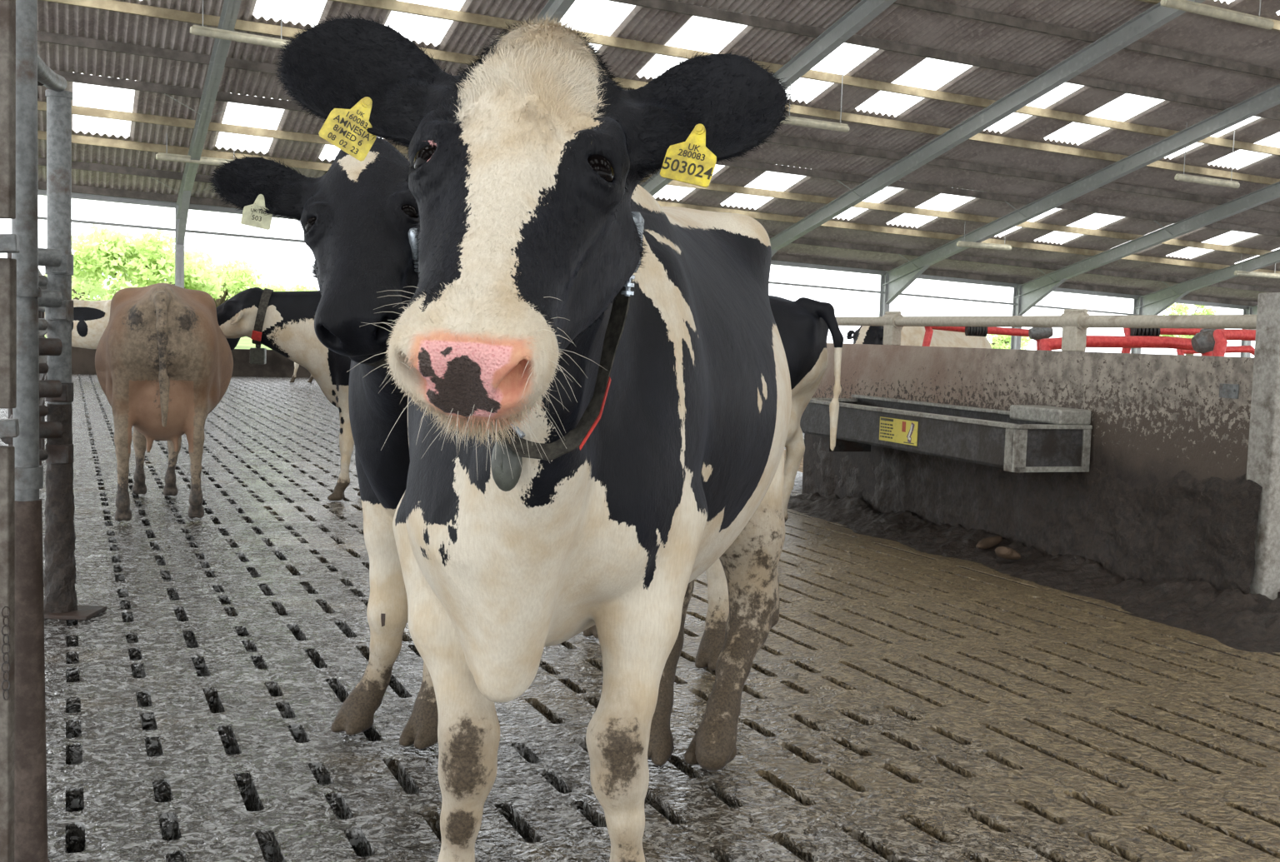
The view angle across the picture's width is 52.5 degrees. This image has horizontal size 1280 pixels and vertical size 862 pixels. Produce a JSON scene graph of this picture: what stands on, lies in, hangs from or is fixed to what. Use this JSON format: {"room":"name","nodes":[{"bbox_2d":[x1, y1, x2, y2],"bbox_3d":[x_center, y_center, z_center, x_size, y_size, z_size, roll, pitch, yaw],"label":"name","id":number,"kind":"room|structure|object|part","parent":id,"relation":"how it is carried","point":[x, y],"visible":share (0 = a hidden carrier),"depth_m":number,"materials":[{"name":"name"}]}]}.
{"room":"cow barn","nodes":[
{"label":"cow barn","id":0,"kind":"room"},
{"bbox_2d":[46,346,310,377],"bbox_3d":[4.478,-1.549,35.079,72.000,0.620,0.150,0,5,-24],"label":"wall","id":1,"kind":"structure","parent":0,"point":[277,365],"depth_m":29.14,"materials":[{"name":"grey concrete"}]},
{"bbox_2d":[0,373,1279,861],"bbox_3d":[1.119,0.590,9.864,70.001,0.160,45.000,0,5,-24],"label":"floor","id":2,"kind":"structure","parent":0,"point":[897,706],"depth_m":4.16,"materials":[{"name":"concrete"}]},
{"bbox_2d":[0,0,49,861],"bbox_3d":[-1.289,-0.008,2.658,0.101,1.965,0.278,1,4,-6],"label":"gate post","id":3,"kind":"object","parent":2,"relation":"on","point":[23,805],"visible":1,"depth_m":2.71,"materials":[{"name":"metal"}]},
{"bbox_3d":[-1.251,0.439,2.562,0.017,0.189,0.008,0,5,-26],"label":"chain","id":4,"kind":"part","parent":3,"relation":"part of","materials":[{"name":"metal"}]},
{"bbox_2d":[0,248,62,465],"bbox_3d":[-3.850,-0.281,8.299,0.217,1.500,7.780,0,5,-25],"label":"barrier","id":5,"kind":"object","parent":2,"relation":"on","point":[47,257],"visible":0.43,"depth_m":4.95,"materials":[{"name":"metal"}]},
{"bbox_3d":[-3.838,-0.375,8.348,3.171,0.042,6.967,2,4,0],"label":"rail","id":6,"kind":"part","parent":5,"relation":"part of","materials":[{"name":"metal"}]},
{"bbox_3d":[-3.849,-0.290,8.277,3.210,0.066,7.113,2,4,0],"label":"rail","id":7,"kind":"part","parent":5,"relation":"part of","materials":[{"name":"metal"}]},
{"bbox_3d":[-3.821,-0.701,8.288,0.106,0.042,7.697,0,5,-24],"label":"rail","id":8,"kind":"part","parent":5,"relation":"part of","materials":[{"name":"grey metal"}]},
{"bbox_3d":[-3.822,-0.868,8.311,3.171,0.042,6.967,2,4,0],"label":"rail","id":9,"kind":"part","parent":5,"relation":"part of","materials":[{"name":"grey metal"}]},
{"bbox_3d":[-3.837,-0.213,8.324,0.106,0.042,7.697,0,5,-24],"label":"rail","id":10,"kind":"part","parent":5,"relation":"part of","materials":[{"name":"metal"}]},
{"bbox_3d":[-3.833,-0.535,8.350,0.147,0.042,7.600,0,5,-24],"label":"rail","id":11,"kind":"part","parent":5,"relation":"part of","materials":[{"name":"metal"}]},
{"bbox_3d":[-3.774,-0.614,8.287,0.187,0.066,7.750,0,5,-24],"label":"rail","id":12,"kind":"part","parent":5,"relation":"part of","materials":[{"name":"metal"}]},
{"bbox_3d":[-3.834,-0.798,8.240,3.210,0.066,7.113,2,4,0],"label":"rail","id":13,"kind":"part","parent":5,"relation":"part of","materials":[{"name":"grey metal"}]},
{"bbox_3d":[-3.770,-0.947,8.245,3.254,0.066,7.113,2,4,0],"label":"rail","id":14,"kind":"part","parent":5,"relation":"part of","materials":[{"name":"grey metal"}]},
{"bbox_3d":[-3.769,-0.460,8.302,0.167,0.066,7.750,0,5,-24],"label":"rail","id":15,"kind":"part","parent":5,"relation":"part of","materials":[{"name":"metal"}]},
{"bbox_2d":[43,89,106,620],"bbox_3d":[-2.289,-0.297,5.190,0.240,2.085,0.200,2,4,0],"label":"post","id":16,"kind":"object","parent":2,"relation":"on","point":[60,602],"visible":0.92,"depth_m":5.16,"materials":[{"name":"metal"}]},
{"bbox_2d":[37,54,67,91],"bbox_3d":[-2.070,-1.299,4.376,0.103,0.178,1.458,1,4,-15],"label":"pipe","id":17,"kind":"object","parent":16,"relation":"attached to","point":[47,77],"visible":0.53,"depth_m":4.61,"materials":[{"name":"grey metal"}]},
{"bbox_2d":[37,81,43,98],"bbox_3d":[-2.150,-1.237,4.611,0.056,0.105,0.073,2,4,7],"label":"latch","id":18,"kind":"object","parent":17,"relation":"attached to","point":[38,82],"visible":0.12,"depth_m":4.63,"materials":[{"name":"metal"}]},
{"bbox_3d":[-2.321,0.735,5.267,0.240,0.016,0.200,2,4,0],"label":"plate","id":19,"kind":"part","parent":16,"relation":"part of","materials":[{"name":"metal"}]},
{"bbox_2d":[44,299,111,349],"bbox_3d":[-11.433,-1.923,26.589,2.666,1.587,0.770,2,4,-2],"label":"cow","id":20,"kind":"object","parent":2,"relation":"on","point":[91,318],"visible":0.19,"depth_m":26.27},
{"bbox_2d":[95,283,233,521],"bbox_3d":[-3.144,-0.250,8.639,0.816,1.416,2.810,0,4,-19],"label":"cow","id":21,"kind":"object","parent":2,"relation":"on","point":[164,360],"visible":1,"depth_m":7.54},
{"bbox_2d":[150,0,245,288],"bbox_3d":[-1.878,-3.840,9.815,1.504,8.894,40.687,0,5,-24],"label":"steel frame","id":22,"kind":"object","parent":2,"relation":"on","point":[230,9],"visible":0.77,"depth_m":23.52,"materials":[{"name":"grey metal"}]},
{"bbox_3d":[-10.078,-2.985,28.429,0.170,3.938,0.240,0,5,-24],"label":"post","id":23,"kind":"part","parent":22,"relation":"part of","materials":[{"name":"metal"}]},
{"bbox_2d":[155,133,234,165],"bbox_3d":[-8.451,-5.400,24.988,1.618,0.537,0.116,0,5,-24],"label":"strip light","id":24,"kind":"object","parent":22,"relation":"hanging from","point":[164,157],"visible":0.64,"depth_m":24.87,"materials":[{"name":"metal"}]},
{"bbox_2d":[38,216,1138,314],"bbox_3d":[6.750,-3.810,35.773,73.451,2.429,0.060,0,5,-24],"label":"tie","id":25,"kind":"object","parent":22,"relation":"attached to","point":[39,217],"visible":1,"depth_m":34.37,"materials":[{"name":"metal"}]},
{"bbox_2d":[38,189,1249,309],"bbox_3d":[6.748,-4.372,35.777,73.454,2.532,0.120,0,5,-24],"label":"beam","id":26,"kind":"structure","parent":22,"relation":"attached to","point":[42,192],"depth_m":35.10,"materials":[{"name":"metal"}]},
{"bbox_2d":[328,0,1279,155],"bbox_3d":[10.811,-6.081,26.549,73.453,2.522,0.065,0,5,-24],"label":"purlin","id":27,"kind":"object","parent":26,"relation":"on","point":[392,5],"visible":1,"depth_m":23.30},
{"bbox_2d":[38,181,1257,306],"bbox_3d":[6.839,-4.454,35.569,73.453,2.522,0.065,0,5,-24],"label":"purlin","id":28,"kind":"object","parent":22,"relation":"on","point":[78,189],"visible":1,"depth_m":35.08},
{"bbox_2d":[37,157,1279,292],"bbox_3d":[7.407,-4.686,34.281,73.453,2.522,0.065,0,5,-24],"label":"purlin","id":29,"kind":"object","parent":22,"relation":"on","point":[41,162],"visible":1,"depth_m":33.92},
{"bbox_2d":[52,70,1279,236],"bbox_3d":[9.109,-5.383,30.415,73.453,2.522,0.065,0,5,-24],"label":"purlin","id":30,"kind":"object","parent":22,"relation":"on","point":[69,77],"visible":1,"depth_m":27.92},
{"bbox_2d":[225,337,240,350],"bbox_3d":[-9.003,-1.772,26.674,2.666,1.424,0.769,2,4,-3],"label":"cow","id":31,"kind":"object","parent":2,"relation":"on","point":[232,342],"visible":0.03,"depth_m":26.60},
{"bbox_2d":[215,287,360,500],"bbox_3d":[-1.627,-0.270,8.988,2.953,1.502,0.770,2,4,-3],"label":"cow","id":32,"kind":"object","parent":2,"relation":"on","point":[282,322],"visible":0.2,"depth_m":8.77},
{"bbox_2d":[250,344,266,364],"bbox_3d":[-2.615,-0.539,8.897,0.100,0.160,0.060,2,4,-3],"label":"pendant","id":33,"kind":"object","parent":32,"relation":"attached to","point":[257,355],"depth_m":8.87,"materials":[{"name":"grey plastic"}]},
{"bbox_2d":[289,362,313,383],"bbox_3d":[-6.374,-1.679,26.520,2.666,1.425,0.769,2,4,6],"label":"cow","id":34,"kind":"object","parent":2,"relation":"on","point":[296,365],"visible":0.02,"depth_m":26.40},
{"bbox_2d":[207,137,729,749],"bbox_3d":[-0.374,0.065,4.098,0.907,1.636,2.906,3,5,22],"label":"cow","id":35,"kind":"object","parent":2,"relation":"on","point":[357,217],"visible":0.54,"depth_m":2.97},
{"bbox_2d":[273,11,792,861],"bbox_3d":[-0.075,0.164,2.839,0.781,1.642,2.853,2,4,7],"label":"cow","id":36,"kind":"object","parent":2,"relation":"on","point":[593,373],"visible":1,"depth_m":2.12},
{"bbox_2d":[490,440,522,491],"bbox_3d":[-0.204,0.049,1.986,0.048,0.088,0.024,1,4,-10],"label":"pendant","id":37,"kind":"object","parent":36,"relation":"attached to","point":[502,473],"depth_m":1.98,"materials":[{"name":"grey plastic"}]},
{"bbox_2d":[533,0,575,23],"bbox_3d":[2.321,-3.772,11.671,1.504,8.745,40.687,0,5,-24],"label":"steel frame","id":38,"kind":"object","parent":2,"relation":"on","point":[559,7],"depth_m":19.82,"materials":[{"name":"grey metal"}]},
{"bbox_2d":[640,0,896,195],"bbox_3d":[6.519,-3.704,13.527,1.504,8.597,40.687,0,5,-24],"label":"steel frame","id":39,"kind":"object","parent":2,"relation":"on","point":[865,11],"visible":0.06,"depth_m":21.36,"materials":[{"name":"grey metal"}]},
{"bbox_2d":[780,55,849,132],"bbox_3d":[3.077,-5.891,22.680,1.374,1.207,0.116,0,5,-24],"label":"strip light","id":40,"kind":"object","parent":39,"relation":"hanging from","point":[840,127],"visible":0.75,"depth_m":22.70,"materials":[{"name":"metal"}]},
{"bbox_2d":[784,450,803,472],"bbox_3d":[5.402,0.545,9.065,7.000,0.049,9.000,0,4,-20],"label":"bedding","id":41,"kind":"object","parent":2,"relation":"on","point":[801,467],"visible":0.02,"depth_m":10.96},
{"bbox_2d":[921,326,1053,349],"bbox_3d":[2.310,-0.130,8.704,0.926,1.183,0.380,2,4,0],"label":"divider","id":42,"kind":"object","parent":41,"relation":"on","point":[1037,334],"visible":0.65,"depth_m":8.55,"materials":[{"name":"red metal"}]},
{"bbox_2d":[1039,330,1214,355],"bbox_3d":[2.969,-0.022,7.639,1.291,1.166,0.462,0,4,-17],"label":"divider","id":43,"kind":"object","parent":41,"relation":"on","point":[1203,342],"visible":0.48,"depth_m":7.71,"materials":[{"name":"red metal"}]},
{"bbox_2d":[1120,328,1216,353],"bbox_3d":[3.353,-0.053,8.034,0.795,1.193,0.327,0,4,-19],"label":"divider","id":44,"kind":"object","parent":41,"relation":"on","point":[1127,332],"visible":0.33,"depth_m":7.96,"materials":[{"name":"red metal"}]},
{"bbox_2d":[1176,345,1254,355],"bbox_3d":[4.241,-0.088,9.545,0.831,1.094,0.090,0,4,-18],"label":"divider","id":45,"kind":"object","parent":41,"relation":"on","point":[1230,349],"visible":0.23,"depth_m":9.53,"materials":[{"name":"red metal"}]},
{"bbox_2d":[1211,329,1255,356],"bbox_3d":[3.443,0.013,7.351,0.663,1.169,0.112,0,5,-24],"label":"divider","id":46,"kind":"object","parent":41,"relation":"on","point":[1221,337],"visible":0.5,"depth_m":7.18,"materials":[{"name":"red metal"}]},
{"bbox_2d":[769,295,844,522],"bbox_3d":[-0.004,-0.134,8.113,2.679,1.459,0.770,4,5,31],"label":"cow","id":47,"kind":"object","parent":2,"relation":"on","point":[803,324],"visible":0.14,"depth_m":7.42},
{"bbox_2d":[846,325,991,348],"bbox_3d":[2.663,-0.359,12.468,0.769,1.427,2.675,5,5,38],"label":"cow","id":48,"kind":"object","parent":2,"relation":"on","point":[872,335],"visible":0.15,"depth_m":11.98},
{"bbox_2d":[770,0,1205,256],"bbox_3d":[10.718,-3.636,15.384,1.504,8.449,40.687,0,5,-24],"label":"steel frame","id":49,"kind":"object","parent":2,"relation":"on","point":[1157,16],"visible":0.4,"depth_m":24.52,"materials":[{"name":"grey metal"}]},
{"bbox_2d":[787,492,1279,657],"bbox_3d":[1.832,0.626,7.558,0.620,0.171,4.900,0,4,-20],"label":"heap","id":50,"kind":"object","parent":2,"relation":"on","point":[1237,620],"visible":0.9,"depth_m":6.50,"materials":[{"name":"brown soil"}]},
{"bbox_2d":[975,535,1002,549],"bbox_3d":[1.961,0.629,7.335,0.186,0.073,0.106,-2,6,-44],"label":"stone","id":51,"kind":"object","parent":50,"relation":"on","point":[988,542],"visible":1,"depth_m":7.30,"materials":[{"name":"brown stone"}]},
{"bbox_2d":[995,546,1020,559],"bbox_3d":[1.982,0.658,6.995,0.138,0.077,0.145,4,5,30],"label":"stone","id":52,"kind":"object","parent":50,"relation":"on","point":[1004,552],"visible":1,"depth_m":6.95,"materials":[{"name":"brown stone"}]},
{"bbox_2d":[879,83,1279,316],"bbox_3d":[14.916,-3.569,17.240,1.504,8.301,40.687,0,5,-24],"label":"steel frame","id":53,"kind":"object","parent":2,"relation":"on","point":[895,281],"visible":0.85,"depth_m":28.79,"materials":[{"name":"grey metal"}]},
{"bbox_3d":[6.716,-2.713,35.854,0.170,3.345,0.240,0,5,-24],"label":"post","id":54,"kind":"part","parent":53,"relation":"part of","materials":[{"name":"metal"}]},
{"bbox_2d":[956,226,1011,250],"bbox_3d":[8.550,-4.836,32.201,1.638,0.626,0.116,0,5,-24],"label":"strip light","id":55,"kind":"object","parent":53,"relation":"hanging from","point":[960,243],"visible":0.95,"depth_m":32.15,"materials":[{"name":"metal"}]},
{"bbox_2d":[1174,122,1239,188],"bbox_3d":[11.590,-5.611,26.456,1.730,1.200,0.116,0,5,-24],"label":"strip light","id":56,"kind":"object","parent":53,"relation":"hanging from","point":[1183,177],"visible":1,"depth_m":26.44,"materials":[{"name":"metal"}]},
{"bbox_2d":[1010,181,1279,349],"bbox_3d":[19.115,-3.501,19.096,1.504,8.152,40.687,0,5,-24],"label":"steel frame","id":57,"kind":"object","parent":2,"relation":"on","point":[1030,293],"visible":0.89,"depth_m":33.61,"materials":[{"name":"grey metal"}]},
{"bbox_2d":[37,100,1273,255],"bbox_3d":[8.541,-5.151,31.703,73.453,2.522,0.065,0,5,-24],"label":"purlin","id":58,"kind":"object","parent":57,"relation":"on","point":[42,106],"visible":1,"depth_m":29.09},
{"bbox_2d":[37,30,1279,213],"bbox_3d":[9.676,-5.616,29.126,73.453,2.522,0.065,0,5,-24],"label":"purlin","id":59,"kind":"object","parent":57,"relation":"on","point":[44,37],"visible":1,"depth_m":26.50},
{"bbox_2d":[37,130,1279,273],"bbox_3d":[7.974,-4.919,32.992,73.453,2.522,0.065,0,5,-24],"label":"purlin","id":60,"kind":"object","parent":57,"relation":"on","point":[42,135],"visible":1,"depth_m":30.85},
{"bbox_2d":[40,0,1279,184],"bbox_3d":[10.244,-5.848,27.837,73.453,2.522,0.065,0,5,-24],"label":"purlin","id":61,"kind":"object","parent":57,"relation":"on","point":[109,5],"visible":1,"depth_m":24.79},
{"bbox_2d":[606,0,1279,120],"bbox_3d":[11.379,-6.313,25.260,73.453,2.522,0.065,0,5,-24],"label":"purlin","id":62,"kind":"object","parent":57,"relation":"on","point":[665,5],"visible":1,"depth_m":22.34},
{"bbox_3d":[10.915,-2.645,37.710,0.170,3.197,0.240,0,5,-24],"label":"post","id":63,"kind":"part","parent":57,"relation":"part of","materials":[{"name":"metal"}]},
{"bbox_2d":[893,0,1279,79],"bbox_3d":[11.946,-6.546,23.971,73.453,2.522,0.065,0,5,-24],"label":"purlin","id":64,"kind":"object","parent":57,"relation":"on","point":[929,5],"visible":1,"depth_m":21.85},
{"bbox_2d":[1137,0,1279,31],"bbox_3d":[12.514,-6.778,22.683,73.453,2.522,0.065,0,5,-24],"label":"purlin","id":65,"kind":"object","parent":57,"relation":"on","point":[1277,23],"visible":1,"depth_m":21.68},
{"bbox_2d":[1130,249,1279,354],"bbox_3d":[23.313,-3.433,20.953,1.504,8.004,40.687,0,5,-24],"label":"steel frame","id":66,"kind":"object","parent":2,"relation":"on","point":[1153,303],"visible":0.68,"depth_m":37.70,"materials":[{"name":"grey metal"}]},
{"bbox_3d":[15.113,-2.577,39.567,0.170,3.049,0.240,0,5,-24],"label":"post","id":67,"kind":"part","parent":66,"relation":"part of","materials":[{"name":"metal"}]},
{"bbox_2d":[1234,257,1279,278],"bbox_3d":[17.137,-4.564,36.009,1.726,0.592,0.116,0,5,-24],"label":"strip light","id":68,"kind":"object","parent":66,"relation":"hanging from","point":[1240,272],"visible":0.95,"depth_m":35.95,"materials":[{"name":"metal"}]},
{"bbox_2d":[1240,305,1257,357],"bbox_3d":[27.512,-3.365,22.809,1.504,7.856,40.687,0,5,-24],"label":"steel frame","id":69,"kind":"object","parent":2,"relation":"on","point":[1252,310],"visible":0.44,"depth_m":41.30,"materials":[{"name":"silver metal"}]},
{"bbox_3d":[19.312,-2.510,41.423,0.170,2.901,0.240,0,5,-24],"label":"post","id":70,"kind":"part","parent":69,"relation":"part of","materials":[{"name":"metal"}]},
{"bbox_2d":[1246,292,1279,599],"bbox_3d":[2.771,0.129,5.733,0.100,1.470,0.140,0,4,-20],"label":"end post","id":71,"kind":"object","parent":2,"relation":"on","point":[1263,454],"visible":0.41,"depth_m":5.69,"materials":[{"name":"grey concrete"}]},
{"bbox_2d":[36,0,1279,301],"bbox_3d":[14.970,-5.376,17.113,73.448,7.529,41.100,0,5,-24],"label":"ceiling","id":72,"kind":"structure","parent":0,"point":[1189,32],"depth_m":24.67,"materials":[{"name":"grey metal"}]},
{"bbox_2d":[190,0,289,48],"bbox_3d":[-6.005,-6.244,19.633,1.509,0.788,0.116,0,5,-24],"label":"strip light","id":73,"kind":"object","parent":72,"relation":"hanging from","point":[195,29],"visible":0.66,"depth_m":19.59,"materials":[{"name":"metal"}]},
{"bbox_2d":[1160,0,1274,29],"bbox_3d":[8.247,-6.620,18.426,2.118,1.562,0.116,0,5,-24],"label":"strip light","id":74,"kind":"object","parent":72,"relation":"hanging from","point":[1183,5],"visible":1,"depth_m":18.43,"materials":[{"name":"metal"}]},
{"bbox_2d":[801,343,1254,498],"bbox_3d":[2.026,0.145,7.818,0.120,1.285,4.272,0,4,-20],"label":"wall","id":75,"kind":"structure","parent":0,"point":[1155,417],"depth_m":6.66,"materials":[{"name":"concrete"}]},
{"bbox_2d":[800,395,1092,472],"bbox_3d":[1.690,0.002,7.811,0.487,0.420,2.470,0,4,-20],"label":"trough","id":76,"kind":"object","parent":75,"relation":"attached to","point":[1023,438],"visible":0.95,"depth_m":7.11,"materials":[{"name":"silver metal"}]},
{"bbox_2d":[880,417,893,421],"bbox_3d":[1.474,-0.068,7.750,0.001,0.015,0.145,0,4,-20],"label":"print","id":77,"kind":"object","parent":76,"relation":"on","point":[882,419],"depth_m":7.75},
{"bbox_2d":[880,423,914,444],"bbox_3d":[1.512,0.014,7.644,0.130,0.097,0.355,2,4,0],"label":"print","id":78,"kind":"object","parent":76,"relation":"attached to","point":[890,433],"depth_m":7.64},
{"bbox_2d":[901,421,905,432],"bbox_3d":[1.538,-0.025,7.572,0.001,0.060,0.040,0,4,-20],"label":"print","id":79,"kind":"object","parent":76,"relation":"attached to","point":[903,423],"depth_m":7.57},
{"bbox_2d":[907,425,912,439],"bbox_3d":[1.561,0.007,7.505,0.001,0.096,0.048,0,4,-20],"label":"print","id":80,"kind":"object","parent":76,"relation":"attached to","point":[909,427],"depth_m":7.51},
{"bbox_2d":[906,422,914,443],"bbox_3d":[1.563,0.009,7.502,0.028,0.122,0.075,2,4,0],"label":"print","id":81,"kind":"object","parent":76,"relation":"attached to","point":[910,426],"depth_m":7.50},
{"bbox_3d":[2.102,0.098,6.696,0.477,0.222,0.074,0,4,-20],"label":"frame","id":82,"kind":"part","parent":76,"relation":"part of","materials":[{"name":"metal"}]},
{"bbox_2d":[804,439,1262,594],"bbox_3d":[1.979,0.304,7.723,0.096,0.780,4.300,0,4,-20],"label":"wall's dirty lower part","id":83,"kind":"object","parent":75,"relation":"attached to","point":[1190,528],"visible":0.63,"depth_m":6.73,"materials":[{"name":"concrete"}]},
{"bbox_2d":[835,309,1256,351],"bbox_3d":[1.995,-0.621,7.911,0.094,0.227,4.650,0,4,-20],"label":"rail","id":84,"kind":"object","parent":75,"relation":"on","point":[1074,323],"visible":0.93,"depth_m":6.97,"materials":[{"name":"grey metal"}]},
{"bbox_2d":[1219,383,1239,399],"bbox_3d":[2.665,-0.181,5.881,0.016,0.064,0.110,0,4,-20],"label":"metal plate","id":85,"kind":"object","parent":75,"relation":"attached to","point":[1226,391],"visible":1,"depth_m":5.88,"materials":[{"name":"grey metal"}]},
{"label":"outside","id":86,"kind":"structure","parent":0,"visible":0},
{"bbox_2d":[45,335,271,349],"bbox_3d":[-21.867,-7.684,111.926,292.682,0.001,214.047,2,4,0],"label":"grass field","id":87,"kind":"structure","parent":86,"point":[245,342],"depth_m":75.30,"materials":[{"name":"yellow plant"}]},
{"bbox_2d":[42,272,114,300],"bbox_3d":[-25.754,-5.712,59.571,3.901,3.666,3.555,3,4,18],"label":"tree","id":88,"kind":"object","parent":87,"relation":"on","point":[95,282],"visible":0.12,"depth_m":59.52,"materials":[{"name":"green plant"}]},
{"bbox_2d":[71,224,223,300],"bbox_3d":[-19.838,-5.585,51.779,6.070,4.914,6.784,5,5,35],"label":"tree","id":89,"kind":"object","parent":87,"relation":"on","point":[143,262],"visible":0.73,"depth_m":49.94,"materials":[{"name":"green plant"}]},
{"bbox_2d":[167,257,263,307],"bbox_3d":[-18.820,-5.622,57.425,6.041,4.227,4.878,5,5,34],"label":"tree","id":90,"kind":"object","parent":87,"relation":"on","point":[236,278],"visible":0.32,"depth_m":56.95,"materials":[{"name":"green plant"}]},
{"bbox_2d":[259,281,318,291],"bbox_3d":[-17.647,-5.814,65.719,4.526,3.467,4.256,2,4,0],"label":"tree","id":91,"kind":"object","parent":87,"relation":"on","point":[297,287],"visible":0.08,"depth_m":65.06,"materials":[{"name":"green plant"}]},
{"bbox_2d":[985,334,1032,349],"bbox_3d":[23.062,-5.496,84.715,4.926,2.583,4.900,2,4,0],"label":"tree","id":92,"kind":"object","parent":87,"relation":"on","point":[1000,342],"visible":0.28,"depth_m":83.37,"materials":[{"name":"green plant"}]},
{"bbox_2d":[1159,303,1216,355],"bbox_3d":[31.436,-5.431,74.556,3.458,4.435,3.363,4,5,24],"label":"tree","id":93,"kind":"object","parent":87,"relation":"on","point":[1182,309],"visible":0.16,"depth_m":74.37,"materials":[{"name":"green plant"}]}
]}

